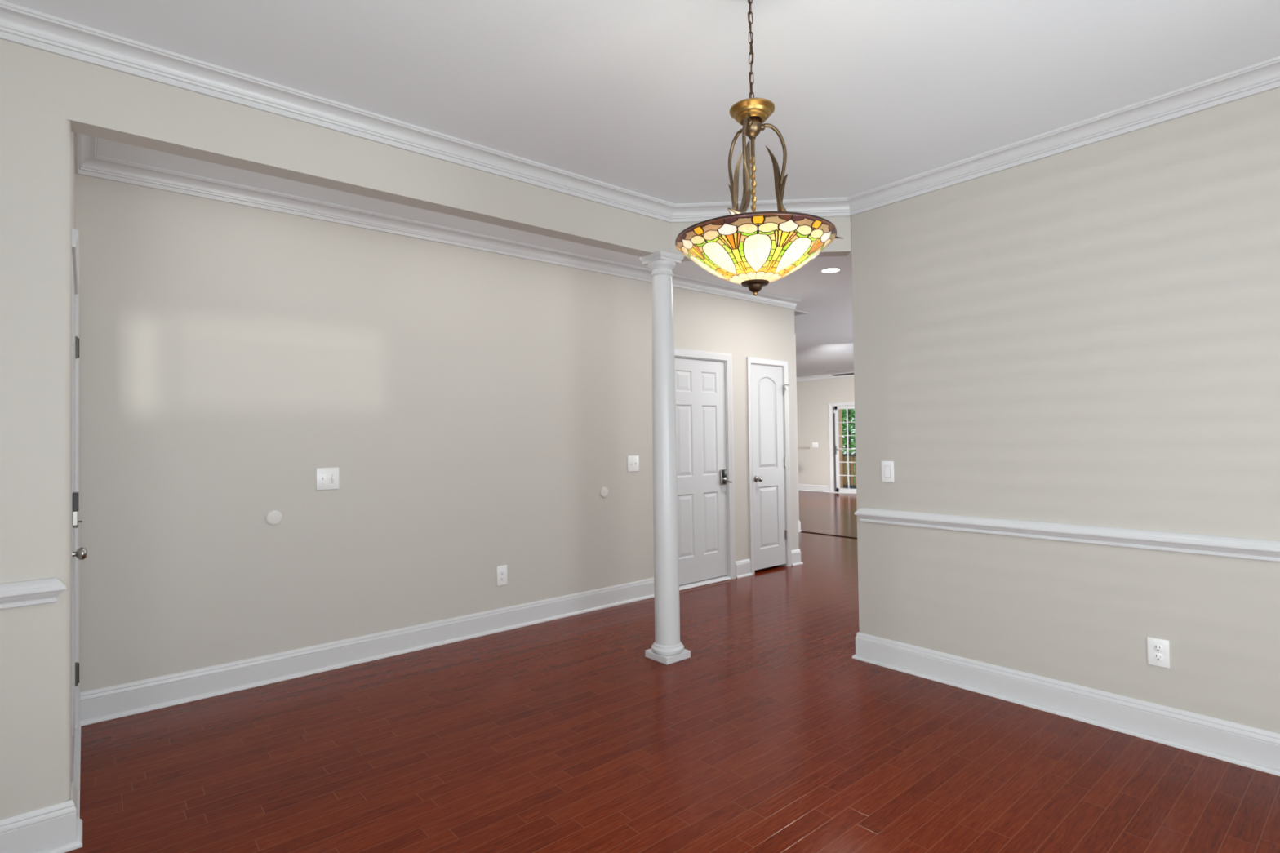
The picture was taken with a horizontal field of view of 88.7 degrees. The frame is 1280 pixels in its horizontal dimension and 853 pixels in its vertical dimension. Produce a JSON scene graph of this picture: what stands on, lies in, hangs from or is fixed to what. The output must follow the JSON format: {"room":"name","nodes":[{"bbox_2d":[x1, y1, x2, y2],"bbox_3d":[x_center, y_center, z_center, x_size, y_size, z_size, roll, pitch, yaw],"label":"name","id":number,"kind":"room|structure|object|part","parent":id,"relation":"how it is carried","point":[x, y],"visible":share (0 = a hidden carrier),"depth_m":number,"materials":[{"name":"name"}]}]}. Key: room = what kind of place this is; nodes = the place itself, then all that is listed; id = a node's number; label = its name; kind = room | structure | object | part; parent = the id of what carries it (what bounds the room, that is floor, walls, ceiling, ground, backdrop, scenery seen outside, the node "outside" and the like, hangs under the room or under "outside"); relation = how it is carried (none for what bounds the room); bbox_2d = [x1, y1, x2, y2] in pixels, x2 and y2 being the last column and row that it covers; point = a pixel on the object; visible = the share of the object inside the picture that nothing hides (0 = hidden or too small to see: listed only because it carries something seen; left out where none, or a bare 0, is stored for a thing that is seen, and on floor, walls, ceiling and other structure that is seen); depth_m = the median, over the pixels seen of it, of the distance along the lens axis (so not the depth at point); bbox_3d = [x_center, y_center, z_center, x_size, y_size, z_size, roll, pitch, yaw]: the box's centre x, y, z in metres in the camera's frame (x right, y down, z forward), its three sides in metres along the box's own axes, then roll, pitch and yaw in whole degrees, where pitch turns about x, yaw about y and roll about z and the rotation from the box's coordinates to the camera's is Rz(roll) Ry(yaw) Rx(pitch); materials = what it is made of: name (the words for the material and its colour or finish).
{"room":"dining room","nodes":[
{"label":"dining room","id":0,"kind":"room"},
{"bbox_2d":[71,131,75,782],"bbox_3d":[-2.404,0.045,2.673,0.140,2.740,1.127,0,-1,-40],"label":"wall","id":1,"kind":"structure","parent":0,"point":[73,162],"depth_m":2.30,"materials":[{"name":"grey paint"}]},
{"bbox_2d":[71,228,87,818],"bbox_3d":[-2.387,0.357,2.687,0.182,2.116,1.050,0,-1,-40],"label":"door","id":2,"kind":"structure","parent":1,"relation":"in","point":[78,553],"depth_m":2.73,"materials":[{"name":"grey paint"}]},
{"bbox_3d":[-2.350,0.357,2.731,0.018,2.116,1.030,0,-1,-40],"label":"casing","id":3,"kind":"part","parent":2,"relation":"part of","materials":[{"name":"white paint"}]},
{"bbox_3d":[-2.376,1.406,2.664,0.152,0.018,1.050,0,-1,-40],"label":"sill","id":4,"kind":"part","parent":2,"relation":"part of","materials":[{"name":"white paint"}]},
{"bbox_3d":[-2.079,0.471,2.420,0.058,0.053,0.053,0,-1,-40],"label":"knob","id":5,"kind":"part","parent":2,"relation":"part of","materials":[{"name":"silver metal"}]},
{"bbox_2d":[0,39,671,819],"bbox_3d":[-1.260,0.031,2.833,3.840,2.740,0.109,0,-1,-40],"label":"wall","id":6,"kind":"structure","parent":0,"point":[45,96],"depth_m":2.19,"materials":[{"name":"grey paint"}]},
{"bbox_2d":[0,577,66,609],"bbox_3d":[-2.230,0.541,1.899,0.853,0.081,0.038,0,-1,-40],"label":"chair rail","id":7,"kind":"object","parent":6,"relation":"attached to","point":[42,591],"visible":1,"depth_m":2.11,"materials":[{"name":"white paint"}]},
{"bbox_2d":[0,782,82,852],"bbox_3d":[-2.255,1.324,1.960,0.894,0.154,0.183,0,-1,-40],"label":"baseboard","id":8,"kind":"structure","parent":6,"relation":"attached to","point":[56,828],"depth_m":2.13,"materials":[{"name":"white paint"}]},
{"bbox_2d":[75,173,799,692],"bbox_3d":[-0.640,0.059,4.992,5.851,2.740,0.130,0,-1,-40],"label":"wall","id":9,"kind":"structure","parent":0,"point":[473,409],"depth_m":3.93,"materials":[{"name":"grey paint"}]},
{"bbox_2d":[266,510,282,525],"bbox_3d":[-2.058,0.514,3.685,0.083,0.083,0.009,0,-1,-40],"label":"round cover","id":10,"kind":"object","parent":9,"relation":"attached to","point":[273,517],"visible":1,"depth_m":3.68,"materials":[{"name":"white plastic"}]},
{"bbox_2d":[315,467,338,489],"bbox_3d":[-1.842,0.308,3.868,0.126,0.128,0.019,0,-1,-40],"label":"light switch","id":11,"kind":"object","parent":9,"relation":"attached to","point":[326,478],"visible":1,"depth_m":3.87,"materials":[{"name":"white plastic"}]},
{"bbox_2d":[331,474,333,483],"bbox_3d":[-1.825,0.312,3.887,0.010,0.052,0.004,0,-1,-40],"label":"switch","id":12,"kind":"object","parent":11,"relation":"attached to","point":[332,475],"depth_m":3.88,"materials":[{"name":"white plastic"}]},
{"bbox_2d":[80,577,654,726],"bbox_3d":[-1.229,1.350,4.349,3.785,0.154,0.030,0,-1,-40],"label":"baseboard","id":13,"kind":"structure","parent":9,"relation":"attached to","point":[109,703],"depth_m":3.84,"materials":[{"name":"white paint"}]},
{"bbox_2d":[73,132,800,309],"bbox_3d":[-0.196,-1.281,4.584,5.701,0.088,1.127,0,-1,-40],"label":"trim","id":14,"kind":"structure","parent":9,"relation":"attached to","point":[88,162],"depth_m":3.96,"materials":[{"name":"white paint"}]},
{"bbox_2d":[497,564,506,586],"bbox_3d":[-0.967,1.046,4.594,0.079,0.137,0.008,0,-1,-40],"label":"wall outlet","id":15,"kind":"object","parent":9,"relation":"attached to","point":[501,570],"visible":1,"depth_m":4.59,"materials":[{"name":"white plastic"}]},
{"bbox_2d":[600,487,608,497],"bbox_3d":[-0.282,0.523,5.190,0.080,0.080,0.009,0,-1,-40],"label":"round cover","id":16,"kind":"object","parent":9,"relation":"attached to","point":[604,491],"visible":1,"depth_m":5.19,"materials":[{"name":"white plastic"}]},
{"bbox_2d":[627,455,639,471],"bbox_3d":[-0.051,0.306,5.386,0.119,0.128,0.019,0,-1,-40],"label":"light switch","id":17,"kind":"object","parent":9,"relation":"attached to","point":[633,461],"visible":1,"depth_m":5.39,"materials":[{"name":"white plastic"}]},
{"bbox_2d":[674,347,735,591],"bbox_3d":[0.508,0.373,5.925,0.888,2.112,0.175,0,-1,-40],"label":"door","id":18,"kind":"structure","parent":9,"relation":"in","point":[705,495],"depth_m":5.96,"materials":[{"name":"grey paint"}]},
{"bbox_3d":[0.535,1.411,5.893,0.747,0.034,0.074,0,-1,-40],"label":"sill","id":19,"kind":"part","parent":18,"relation":"part of","materials":[{"name":"white paint"}]},
{"bbox_3d":[0.812,0.512,6.090,0.087,0.042,0.039,0,-1,-40],"label":"handle","id":20,"kind":"part","parent":18,"relation":"part of","materials":[{"name":"grey metal"}]},
{"bbox_2d":[735,559,751,578],"bbox_3d":[0.985,1.351,6.225,0.212,0.154,0.030,0,-1,-40],"label":"baseboard","id":21,"kind":"structure","parent":9,"relation":"attached to","point":[743,568],"depth_m":6.22,"materials":[{"name":"white paint"}]},
{"bbox_2d":[746,356,791,574],"bbox_3d":[1.264,0.378,6.554,0.632,2.102,0.194,0,-1,-40],"label":"door","id":22,"kind":"structure","parent":9,"relation":"in","point":[767,397],"depth_m":6.53,"materials":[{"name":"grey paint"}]},
{"bbox_3d":[1.157,0.512,6.376,0.062,0.062,0.068,0,-1,-40],"label":"knob","id":23,"kind":"part","parent":22,"relation":"part of","materials":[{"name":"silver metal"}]},
{"bbox_2d":[791,549,803,565],"bbox_3d":[1.491,1.355,6.916,0.172,0.154,0.430,0,-1,-40],"label":"baseboard","id":24,"kind":"structure","parent":9,"relation":"attached to","point":[796,554],"depth_m":6.76,"materials":[{"name":"white paint"}]},
{"bbox_2d":[2,0,1279,377],"bbox_3d":[1.587,-1.423,7.616,14.470,0.250,12.900,0,-1,-40],"label":"ceiling","id":25,"kind":"structure","parent":0,"point":[636,95],"depth_m":2.53,"materials":[{"name":"white paint"}]},
{"bbox_2d":[675,0,843,296],"bbox_3d":[0.339,-0.889,2.042,0.496,0.976,0.529,0,-1,-34],"label":"pendant lamp","id":26,"kind":"object","parent":25,"relation":"hanging from","point":[754,250],"visible":1,"depth_m":1.92,"materials":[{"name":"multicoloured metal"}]},
{"bbox_3d":[0.310,-0.825,2.073,0.018,0.221,0.086,0,-1,-36],"label":"arm","id":27,"kind":"part","parent":26,"relation":"part of","materials":[{"name":"brown metal"}]},
{"bbox_3d":[0.322,-0.827,1.961,0.018,0.221,0.086,-1,-1,24],"label":"arm","id":28,"kind":"part","parent":26,"relation":"part of","materials":[{"name":"brown metal"}]},
{"bbox_3d":[0.344,-1.160,2.027,0.011,0.375,0.005,-1,-1,-2],"label":"cord","id":29,"kind":"part","parent":26,"relation":"part of","materials":[{"name":"brown metal"}]},
{"bbox_3d":[0.348,-0.864,2.021,0.012,0.062,0.012,0,-1,-40],"label":"rod","id":30,"kind":"part","parent":26,"relation":"part of","materials":[{"name":"brown metal"}]},
{"bbox_3d":[0.351,-0.644,2.017,0.018,0.383,0.018,0,-1,-25],"label":"twisted rod","id":31,"kind":"part","parent":26,"relation":"part of","materials":[{"name":"gold metal"}]},
{"bbox_3d":[0.353,-0.511,2.015,0.487,0.137,0.487,0,-1,-40],"label":"lamp shade","id":32,"kind":"part","parent":26,"relation":"part of","materials":[{"name":"multicoloured glass"}]},
{"bbox_3d":[0.413,-0.828,2.027,0.086,0.221,0.018,-1,-1,-6],"label":"arm","id":33,"kind":"part","parent":26,"relation":"part of","materials":[{"name":"brown metal"}]},
{"bbox_2d":[794,310,809,315],"bbox_3d":[1.702,-1.300,7.516,0.395,0.003,0.315,0,-1,-40],"label":"ceiling vent","id":34,"kind":"object","parent":25,"relation":"in","point":[797,313],"visible":0.27,"depth_m":7.51,"materials":[{"name":"white"}]},
{"bbox_2d":[820,266,840,272],"bbox_3d":[1.623,-1.330,5.574,0.164,0.009,0.164,0,-1,-40],"label":"recessed light","id":35,"kind":"object","parent":25,"relation":"in","point":[832,269],"visible":1,"depth_m":5.55,"materials":[{"name":"white glass"}]},
{"bbox_2d":[831,372,853,376],"bbox_3d":[3.604,-1.046,10.596,1.275,0.460,1.105,0,-1,-40],"label":"ceiling fan","id":36,"kind":"object","parent":25,"relation":"hanging from","point":[845,374],"visible":0.05,"depth_m":10.85,"materials":[{"name":"black"}]},
{"bbox_2d":[65,490,1279,852],"bbox_3d":[1.631,1.516,7.565,14.470,0.150,12.900,0,-1,-40],"label":"floor","id":37,"kind":"structure","parent":0,"point":[559,735],"depth_m":2.72,"materials":[{"name":"red wood"}]},
{"bbox_2d":[640,250,690,665],"bbox_3d":[0.151,0.180,3.993,0.199,2.441,0.199,0,-1,-40],"label":"round column","id":38,"kind":"structure","parent":37,"relation":"on","point":[667,648],"depth_m":3.93,"materials":[{"name":"white paint"}]},
{"bbox_3d":[0.168,1.333,3.973,0.199,0.053,0.199,0,-1,-40],"label":"molding","id":39,"kind":"part","parent":38,"relation":"part of","materials":[{"name":"white paint"}]},
{"bbox_2d":[797,447,809,448],"bbox_3d":[2.813,1.010,14.853,0.500,1.082,2.135,0,-1,-40],"label":"countertop","id":40,"kind":"structure","parent":37,"relation":"on","point":[797,447],"depth_m":14.06,"materials":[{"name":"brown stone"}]},
{"bbox_2d":[800,531,857,538],"bbox_3d":[3.464,1.411,7.614,0.040,0.009,3.800,0,-1,-40],"label":"threshold strip","id":41,"kind":"object","parent":37,"relation":"on","point":[801,531],"visible":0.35,"depth_m":8.70,"materials":[{"name":"black wood"}]},
{"bbox_2d":[670,216,850,261],"bbox_3d":[0.711,-1.198,4.043,1.130,0.299,0.110,-1,-1,4],"label":"wall","id":42,"kind":"structure","parent":0,"point":[838,246],"depth_m":3.96,"materials":[{"name":"grey paint"}]},
{"bbox_2d":[0,0,1279,222],"bbox_3d":[0.521,-1.346,1.414,4.423,0.088,4.421,0,-1,-40],"label":"trim","id":43,"kind":"structure","parent":42,"relation":"attached to","point":[19,24],"depth_m":2.83,"materials":[{"name":"white paint"}]},
{"bbox_2d":[795,334,799,520],"bbox_3d":[0.361,0.152,11.174,0.120,2.740,5.515,0,-1,-40],"label":"wall","id":44,"kind":"structure","parent":0,"point":[795,335],"depth_m":9.11,"materials":[{"name":"grey paint"}]},
{"bbox_2d":[798,520,802,532],"bbox_3d":[1.892,1.392,9.367,0.180,0.154,0.895,0,-1,-40],"label":"baseboard","id":45,"kind":"structure","parent":44,"relation":"attached to","point":[799,522],"depth_m":9.07,"materials":[{"name":"white paint"}]},
{"bbox_2d":[796,376,854,492],"bbox_3d":[6.051,0.108,13.431,0.140,2.740,9.730,0,-1,-40],"label":"wall","id":46,"kind":"structure","parent":0,"point":[814,397],"depth_m":15.52,"materials":[{"name":"grey paint"}]},
{"bbox_2d":[798,484,830,492],"bbox_3d":[3.688,1.482,16.088,0.030,0.154,2.260,0,-1,-40],"label":"baseboard","id":47,"kind":"structure","parent":46,"relation":"attached to","point":[819,488],"depth_m":15.55,"materials":[{"name":"white paint"}]},
{"bbox_2d":[812,442,817,447],"bbox_3d":[4.155,0.435,15.545,0.019,0.118,0.165,0,-1,-40],"label":"light switch","id":48,"kind":"object","parent":46,"relation":"attached to","point":[814,444],"visible":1,"depth_m":15.55,"materials":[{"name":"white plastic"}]},
{"bbox_2d":[796,372,853,381],"bbox_3d":[3.815,-1.218,11.576,5.670,0.088,9.430,0,-1,-40],"label":"trim","id":49,"kind":"structure","parent":46,"relation":"attached to","point":[823,376],"depth_m":15.39,"materials":[{"name":"white paint"}]},
{"bbox_2d":[828,401,856,493],"bbox_3d":[5.088,0.473,14.552,0.156,2.078,1.935,0,-1,-40],"label":"door","id":50,"kind":"structure","parent":46,"relation":"in","point":[843,405],"depth_m":15.14,"materials":[{"name":"white paint"}]},
{"bbox_3d":[5.109,1.502,14.533,0.148,0.019,1.770,0,-1,-40],"label":"sill","id":51,"kind":"part","parent":50,"relation":"part of","materials":[{"name":"white paint"}]},
{"bbox_2d":[850,87,1279,733],"bbox_3d":[2.516,-0.029,2.569,0.115,2.740,3.665,0,-1,-40],"label":"wall","id":52,"kind":"structure","parent":0,"point":[1089,335],"depth_m":3.02,"materials":[{"name":"grey paint"}]},
{"bbox_2d":[880,461,893,482],"bbox_3d":[1.422,0.259,3.764,0.010,0.120,0.076,0,-1,-40],"label":"light switch","id":53,"kind":"object","parent":52,"relation":"attached to","point":[887,467],"visible":1,"depth_m":3.76,"materials":[{"name":"white plastic"}]},
{"bbox_2d":[852,631,1279,776],"bbox_3d":[2.514,1.264,2.549,0.145,0.154,3.695,0,-1,-40],"label":"baseboard","id":54,"kind":"structure","parent":52,"relation":"attached to","point":[1255,748],"depth_m":3.00,"materials":[{"name":"white paint"}]},
{"bbox_2d":[854,507,1279,562],"bbox_3d":[2.468,0.482,2.507,0.038,0.081,3.655,0,-1,-40],"label":"chair rail","id":55,"kind":"object","parent":52,"relation":"attached to","point":[1202,544],"visible":1,"depth_m":2.98,"materials":[{"name":"white paint"}]},
{"bbox_2d":[1146,636,1169,668],"bbox_3d":[2.227,0.972,2.814,0.008,0.118,0.076,0,-1,-40],"label":"wall outlet","id":56,"kind":"object","parent":52,"relation":"attached to","point":[1158,650],"visible":1,"depth_m":2.81,"materials":[{"name":"white plastic"}]},
{"bbox_2d":[1153,653,1163,661],"bbox_3d":[2.226,0.991,2.812,0.003,0.034,0.034,0,-1,-40],"label":"receptacle","id":57,"kind":"object","parent":56,"relation":"attached to","point":[1157,656],"depth_m":2.81,"materials":[{"name":"grey plastic"}]},
{"bbox_2d":[1153,644,1163,652],"bbox_3d":[2.225,0.952,2.813,0.003,0.034,0.034,0,-1,-40],"label":"receptacle","id":58,"kind":"object","parent":56,"relation":"attached to","point":[1157,647],"depth_m":2.81,"materials":[{"name":"grey plastic"}]},
{"label":"outside","id":59,"kind":"structure","parent":0,"visible":0},
{"bbox_2d":[845,459,854,484],"bbox_3d":[14.711,2.167,28.138,31.170,0.120,40.000,0,-1,-40],"label":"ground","id":60,"kind":"structure","parent":59,"point":[854,460],"depth_m":30.81,"materials":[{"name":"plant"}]},
{"bbox_2d":[841,408,855,484],"bbox_3d":[6.496,-0.418,20.481,2.531,5.045,2.584,0,-1,-40],"label":"leafy tree","id":61,"kind":"object","parent":60,"relation":"on","point":[843,413],"visible":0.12,"depth_m":20.30,"materials":[{"name":"green plant"}]},
{"bbox_2d":[842,409,854,453],"bbox_3d":[6.795,-0.685,24.780,2.657,5.722,2.732,0,-1,-40],"label":"leafy tree","id":62,"kind":"object","parent":60,"relation":"on","point":[843,410],"visible":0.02,"depth_m":24.52,"materials":[{"name":"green plant"}]},
{"bbox_2d":[843,408,855,453],"bbox_3d":[9.486,-0.783,26.692,2.955,5.905,2.946,0,-1,-40],"label":"leafy tree","id":63,"kind":"object","parent":60,"relation":"on","point":[843,409],"visible":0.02,"depth_m":27.06,"materials":[{"name":"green plant"}]},
{"bbox_3d":[5.467,1.853,16.379,2.780,0.370,8.000,0,-1,-40],"label":"deck","id":64,"kind":"object","parent":60,"relation":"on","visible":0},
{"bbox_2d":[838,408,843,488],"bbox_3d":[5.501,0.032,18.101,0.120,3.330,0.120,0,-1,-40],"label":"porch post","id":65,"kind":"object","parent":64,"relation":"on","point":[840,426],"visible":0.24,"depth_m":18.04,"materials":[{"name":"brown wood"}]},
{"bbox_2d":[842,453,856,488],"bbox_3d":[5.388,1.237,18.428,0.110,0.925,4.000,0,-1,-40],"label":"deck railing","id":66,"kind":"object","parent":64,"relation":"on","point":[851,455],"visible":0.16,"depth_m":17.94,"materials":[{"name":"brown"}]},
{"bbox_3d":[5.381,0.803,18.436,0.110,0.055,4.000,0,-1,-40],"label":"rail","id":67,"kind":"part","parent":66,"relation":"part of","materials":[{"name":"grey"}]},
{"bbox_3d":[5.394,1.660,18.421,0.070,0.080,4.000,0,-1,-40],"label":"rail","id":68,"kind":"part","parent":66,"relation":"part of","materials":[{"name":"grey wood"}]}
]}

